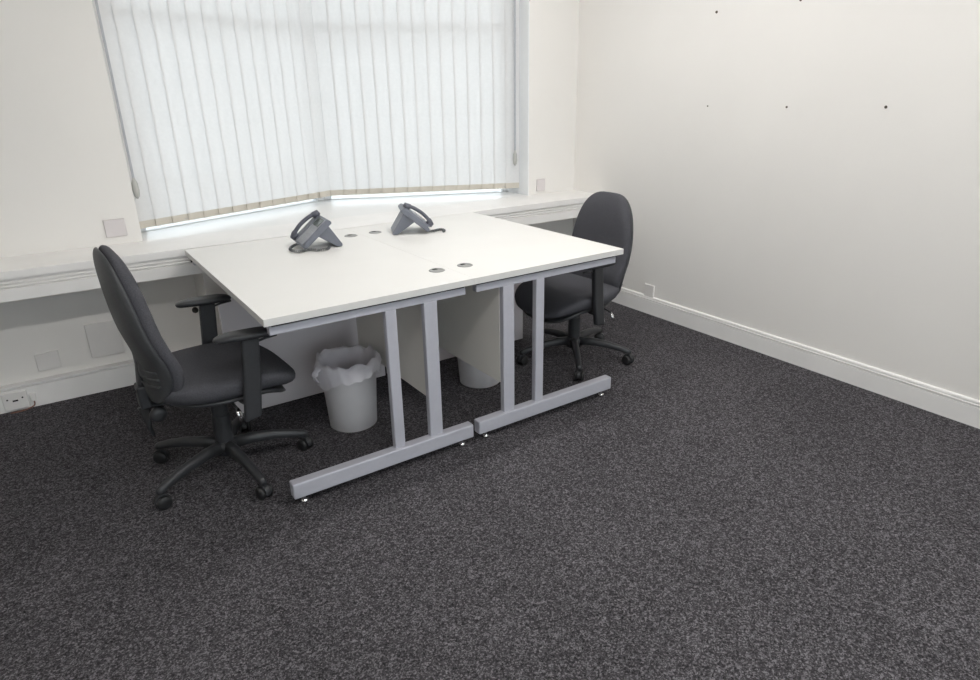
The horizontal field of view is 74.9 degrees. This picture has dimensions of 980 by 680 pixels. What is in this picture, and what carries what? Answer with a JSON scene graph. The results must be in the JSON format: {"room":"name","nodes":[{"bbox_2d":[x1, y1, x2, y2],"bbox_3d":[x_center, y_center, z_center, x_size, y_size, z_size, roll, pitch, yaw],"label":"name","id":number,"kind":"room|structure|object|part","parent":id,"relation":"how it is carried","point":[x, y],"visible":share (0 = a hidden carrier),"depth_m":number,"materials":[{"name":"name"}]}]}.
{"room":"office","nodes":[
{"label":"office","id":0,"kind":"room"},
{"bbox_2d":[0,0,579,385],"bbox_3d":[-1.269,-1.131,3.364,4.402,2.500,0.120,-14,25,-31],"label":"wall","id":1,"kind":"structure","parent":0,"point":[64,172],"depth_m":3.00,"materials":[{"name":"paint"}]},
{"bbox_2d":[0,390,29,411],"bbox_3d":[-2.259,0.289,3.048,0.100,0.088,0.014,-14,25,-31],"label":"wall socket","id":2,"kind":"object","parent":1,"relation":"attached to","point":[11,401],"visible":1,"depth_m":3.04,"materials":[{"name":"white plastic"}]},
{"bbox_2d":[11,392,36,413],"bbox_3d":[-2.228,0.302,3.056,0.024,0.073,0.116,17,27,38],"label":"plug","id":3,"kind":"object","parent":2,"relation":"in","point":[33,397],"visible":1,"depth_m":3.08,"materials":[{"name":"white plastic"}]},
{"bbox_2d":[34,350,61,370],"bbox_3d":[-2.149,0.101,3.114,0.098,0.088,0.014,-14,25,-31],"label":"blank plate","id":4,"kind":"object","parent":1,"relation":"attached to","point":[51,359],"visible":1,"depth_m":3.11,"materials":[{"name":"white plastic"}]},
{"bbox_2d":[0,349,181,413],"bbox_3d":[-1.204,0.002,3.726,4.402,0.124,0.045,-14,25,-31],"label":"baseboard","id":5,"kind":"structure","parent":1,"relation":"attached to","point":[69,385],"depth_m":3.18,"materials":[{"name":"paint"}]},
{"bbox_2d":[84,320,124,357],"bbox_3d":[-1.940,-0.006,3.222,0.145,0.175,0.014,-14,25,-31],"label":"access panel","id":6,"kind":"object","parent":1,"relation":"attached to","point":[104,338],"visible":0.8,"depth_m":3.21,"materials":[{"name":"white plastic"}]},
{"bbox_2d":[103,218,127,237],"bbox_3d":[-1.820,-0.544,3.109,0.092,0.085,0.010,-14,25,-31],"label":"blank plate","id":7,"kind":"object","parent":1,"relation":"attached to","point":[113,227],"visible":1,"depth_m":3.10,"materials":[{"name":"plastic"}]},
{"bbox_2d":[192,307,197,312],"bbox_3d":[-1.573,-0.158,3.418,0.032,0.032,0.024,-14,25,-31],"label":"cap","id":8,"kind":"object","parent":1,"relation":"attached to","point":[194,309],"visible":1,"depth_m":3.41,"materials":[{"name":"black plastic"}]},
{"bbox_2d":[193,273,227,334],"bbox_3d":[-0.747,-0.311,3.775,1.755,0.659,0.292,-14,25,-31],"label":"trim","id":9,"kind":"structure","parent":1,"relation":"attached to","point":[205,285],"depth_m":3.19,"materials":[{"name":"paint"}]},
{"bbox_2d":[0,190,593,302],"bbox_3d":[-1.137,-0.516,3.404,4.403,0.128,0.322,-14,25,-31],"label":"ledge","id":10,"kind":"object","parent":1,"relation":"attached to","point":[22,277],"depth_m":3.05,"materials":[{"name":"paint"}]},
{"bbox_2d":[509,0,529,195],"bbox_3d":[0.187,-1.740,4.224,0.006,1.526,0.230,-14,25,-31],"label":"trim","id":11,"kind":"structure","parent":1,"relation":"attached to","point":[524,5],"depth_m":4.22,"materials":[{"name":"white paint"}]},
{"bbox_2d":[536,179,544,190],"bbox_3d":[0.352,-1.077,4.449,0.072,0.082,0.010,-14,25,-31],"label":"blank plate","id":12,"kind":"object","parent":1,"relation":"attached to","point":[540,183],"visible":1,"depth_m":4.44,"materials":[{"name":"plastic"}]},
{"bbox_2d":[0,301,979,679],"bbox_3d":[0.218,0.853,1.762,4.603,0.100,5.420,-14,25,-31],"label":"floor","id":13,"kind":"structure","parent":0,"point":[724,510],"depth_m":2.13,"materials":[{"name":"grey carpet"}]},
{"bbox_2d":[93,245,312,509],"bbox_3d":[-1.032,0.075,2.397,0.623,0.934,0.623,-16,26,-34],"label":"office chair","id":14,"kind":"object","parent":13,"relation":"on","point":[228,367],"visible":1,"depth_m":2.27,"materials":[{"name":"black fabric"}]},
{"bbox_3d":[-1.213,-0.055,2.221,0.151,0.560,0.424,-16,26,-34],"label":"backrest","id":15,"kind":"part","parent":14,"relation":"part of","materials":[{"name":"grey fabric"}]},
{"bbox_3d":[-1.186,0.266,2.292,0.060,0.059,0.028,-16,26,-34],"label":"tension knob","id":16,"kind":"part","parent":14,"relation":"part of","materials":[{"name":"black plastic"}]},
{"bbox_3d":[-1.104,-0.150,2.626,0.081,0.021,0.018,-16,26,-34],"label":"height lever","id":17,"kind":"part","parent":14,"relation":"part of","materials":[{"name":"black plastic"}]},
{"bbox_3d":[-1.029,0.130,2.441,0.516,0.127,0.480,-16,26,-34],"label":"seat","id":18,"kind":"part","parent":14,"relation":"part of","materials":[{"name":"grey fabric"}]},
{"bbox_3d":[-0.787,-0.007,2.239,0.081,0.021,0.018,-16,26,-34],"label":"height lever","id":19,"kind":"part","parent":14,"relation":"part of","materials":[{"name":"black plastic"}]},
{"bbox_2d":[185,229,473,502],"bbox_3d":[-0.736,0.009,2.846,0.800,0.728,1.245,-15,25,-32],"label":"desk","id":20,"kind":"object","parent":13,"relation":"on","point":[364,291],"visible":0.8,"depth_m":2.55,"materials":[{"name":"white laminate"}]},
{"bbox_3d":[-0.872,0.005,3.082,0.757,0.559,0.021,-15,25,-32],"label":"panel","id":21,"kind":"part","parent":20,"relation":"part of","materials":[{"name":"white laminate"}]},
{"bbox_2d":[289,210,342,252],"bbox_3d":[-0.821,-0.506,2.960,0.243,0.158,0.222,-12,24,-26],"label":"desk phone","id":22,"kind":"object","parent":20,"relation":"on","point":[318,226],"visible":1,"depth_m":2.95,"materials":[{"name":"grey plastic"}]},
{"bbox_3d":[-0.843,-0.421,2.933,0.207,0.018,0.141,8,23,22],"label":"handset cord","id":23,"kind":"part","parent":22,"relation":"part of","materials":[{"name":"plastic"}]},
{"bbox_3d":[-0.825,-0.505,2.951,0.117,0.099,0.109,-12,24,-26],"label":"plate","id":24,"kind":"part","parent":22,"relation":"part of","materials":[{"name":"grey plastic"}]},
{"bbox_3d":[-0.413,-0.112,2.285,0.755,0.029,0.030,-15,25,-32],"label":"leg frame","id":25,"kind":"part","parent":20,"relation":"part of","materials":[{"name":"silver metal"}]},
{"bbox_3d":[-0.430,-0.063,2.792,0.018,0.439,0.745,-15,25,-32],"label":"modesty panel","id":26,"kind":"part","parent":20,"relation":"part of","materials":[{"name":"white laminate"}]},
{"bbox_2d":[311,344,380,432],"bbox_3d":[-0.620,0.212,2.853,0.291,0.340,0.291,-3,21,-5],"label":"waste bin","id":27,"kind":"object","parent":13,"relation":"on","point":[346,375],"visible":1,"depth_m":2.78,"materials":[{"name":"white plastic"}]},
{"bbox_2d":[458,358,498,387],"bbox_3d":[-0.054,0.068,3.257,0.256,0.302,0.256,-15,25,-32],"label":"waste bin","id":28,"kind":"object","parent":13,"relation":"on","point":[471,377],"visible":0.27,"depth_m":3.20,"materials":[{"name":"white plastic"}]},
{"bbox_2d":[347,212,623,437],"bbox_3d":[-0.037,-0.175,3.292,0.900,0.728,1.245,-15,25,-32],"label":"desk","id":29,"kind":"object","parent":13,"relation":"on","point":[480,327],"visible":0.85,"depth_m":2.84,"materials":[{"name":"white laminate"}]},
{"bbox_2d":[391,203,445,234],"bbox_3d":[-0.373,-0.638,3.284,0.270,0.158,0.178,-5,21,-11],"label":"desk phone","id":30,"kind":"object","parent":29,"relation":"on","point":[406,216],"visible":1,"depth_m":3.21,"materials":[{"name":"grey plastic"}]},
{"bbox_3d":[-0.277,-0.562,3.277,0.104,0.018,0.053,-1,21,0],"label":"handset cord","id":31,"kind":"part","parent":30,"relation":"part of","materials":[{"name":"plastic"}]},
{"bbox_3d":[-0.180,-0.177,3.523,0.892,0.559,0.021,-15,25,-32],"label":"panel","id":32,"kind":"part","parent":29,"relation":"part of","materials":[{"name":"white laminate"}]},
{"bbox_3d":[-0.165,-0.132,2.961,0.018,0.439,0.745,-15,25,-32],"label":"modesty panel","id":33,"kind":"part","parent":29,"relation":"part of","materials":[{"name":"white laminate"}]},
{"bbox_3d":[0.249,-0.286,2.708,0.755,0.029,0.030,-15,25,-32],"label":"leg frame","id":34,"kind":"part","parent":29,"relation":"part of","materials":[{"name":"silver metal"}]},
{"bbox_2d":[515,191,633,380],"bbox_3d":[0.449,-0.322,3.428,0.635,0.888,0.628,-16,25,-34],"label":"office chair","id":35,"kind":"object","parent":13,"relation":"on","point":[605,217],"visible":0.73,"depth_m":3.34,"materials":[{"name":"black fabric"}]},
{"bbox_3d":[0.412,-0.240,3.405,0.516,0.127,0.480,-16,25,-33],"label":"seat","id":36,"kind":"part","parent":35,"relation":"part of","materials":[{"name":"grey fabric"}]},
{"bbox_3d":[0.591,-0.508,3.447,0.151,0.560,0.424,-16,25,-33],"label":"backrest","id":37,"kind":"part","parent":35,"relation":"part of","materials":[{"name":"grey fabric"}]},
{"bbox_2d":[573,0,979,399],"bbox_3d":[2.086,-0.834,2.445,0.120,2.500,5.440,-14,25,-31],"label":"wall","id":38,"kind":"structure","parent":0,"point":[836,221],"depth_m":3.19,"materials":[{"name":"paint"}]},
{"bbox_2d":[644,283,654,297],"bbox_3d":[1.049,-0.325,4.215,0.012,0.082,0.082,-14,25,-31],"label":"wall socket","id":39,"kind":"object","parent":38,"relation":"attached to","point":[649,289],"visible":1,"depth_m":4.21,"materials":[{"name":"white plastic"}]},
{"bbox_2d":[612,287,979,428],"bbox_3d":[2.061,0.297,2.818,0.017,0.120,5.154,-14,25,-31],"label":"baseboard","id":40,"kind":"structure","parent":38,"relation":"attached to","point":[961,408],"depth_m":3.31,"materials":[{"name":"paint"}]},
{"bbox_3d":[-1.017,-1.334,4.021,2.630,2.600,0.745,-14,25,-31],"label":"wall","id":41,"kind":"structure","parent":0,"visible":0},
{"bbox_2d":[92,0,330,228],"bbox_3d":[-1.416,-1.436,3.468,0.069,1.460,1.294,13,25,33],"label":"vertical blind","id":42,"kind":"object","parent":41,"relation":"attached to","point":[218,106],"visible":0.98,"depth_m":3.46,"materials":[{"name":"beige fabric"}]},
{"bbox_3d":[-1.763,-1.341,2.938,0.007,1.166,0.016,0,21,3],"label":"control cord","id":43,"kind":"part","parent":42,"relation":"part of","materials":[{"name":"white plastic"}]},
{"bbox_2d":[141,197,323,231],"bbox_3d":[-1.534,-1.464,3.623,0.055,1.556,1.284,13,25,33],"label":"window","id":44,"kind":"structure","parent":41,"relation":"in","point":[322,198],"depth_m":3.83,"materials":[{"name":"clear glass"}]},
{"bbox_2d":[146,189,496,228],"bbox_3d":[-1.094,-0.908,4.323,2.390,0.042,0.735,-14,25,-31],"label":"trim","id":45,"kind":"structure","parent":41,"relation":"attached to","point":[386,194],"depth_m":4.60,"materials":[{"name":"plastic"}]},
{"bbox_2d":[141,192,525,240],"bbox_3d":[-0.942,-0.841,4.104,2.390,0.030,0.745,-14,25,-31],"label":"windowsill","id":46,"kind":"structure","parent":41,"relation":"attached to","point":[338,208],"depth_m":3.93,"materials":[{"name":"paint"}]},
{"bbox_2d":[311,0,518,195],"bbox_3d":[-0.433,-1.680,4.059,1.274,1.460,0.069,-5,21,-9],"label":"vertical blind","id":47,"kind":"object","parent":41,"relation":"attached to","point":[417,95],"visible":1,"depth_m":4.11,"materials":[{"name":"beige fabric"}]},
{"bbox_3d":[0.159,-1.821,4.102,0.016,1.166,0.007,-19,27,-39],"label":"control cord","id":48,"kind":"part","parent":47,"relation":"part of","materials":[{"name":"white plastic"}]},
{"bbox_2d":[324,188,508,199],"bbox_3d":[-0.515,-1.716,4.235,1.294,1.556,0.055,-5,21,-10],"label":"window","id":49,"kind":"structure","parent":41,"relation":"in","point":[503,189],"depth_m":4.49,"materials":[{"name":"clear glass"}]}
]}

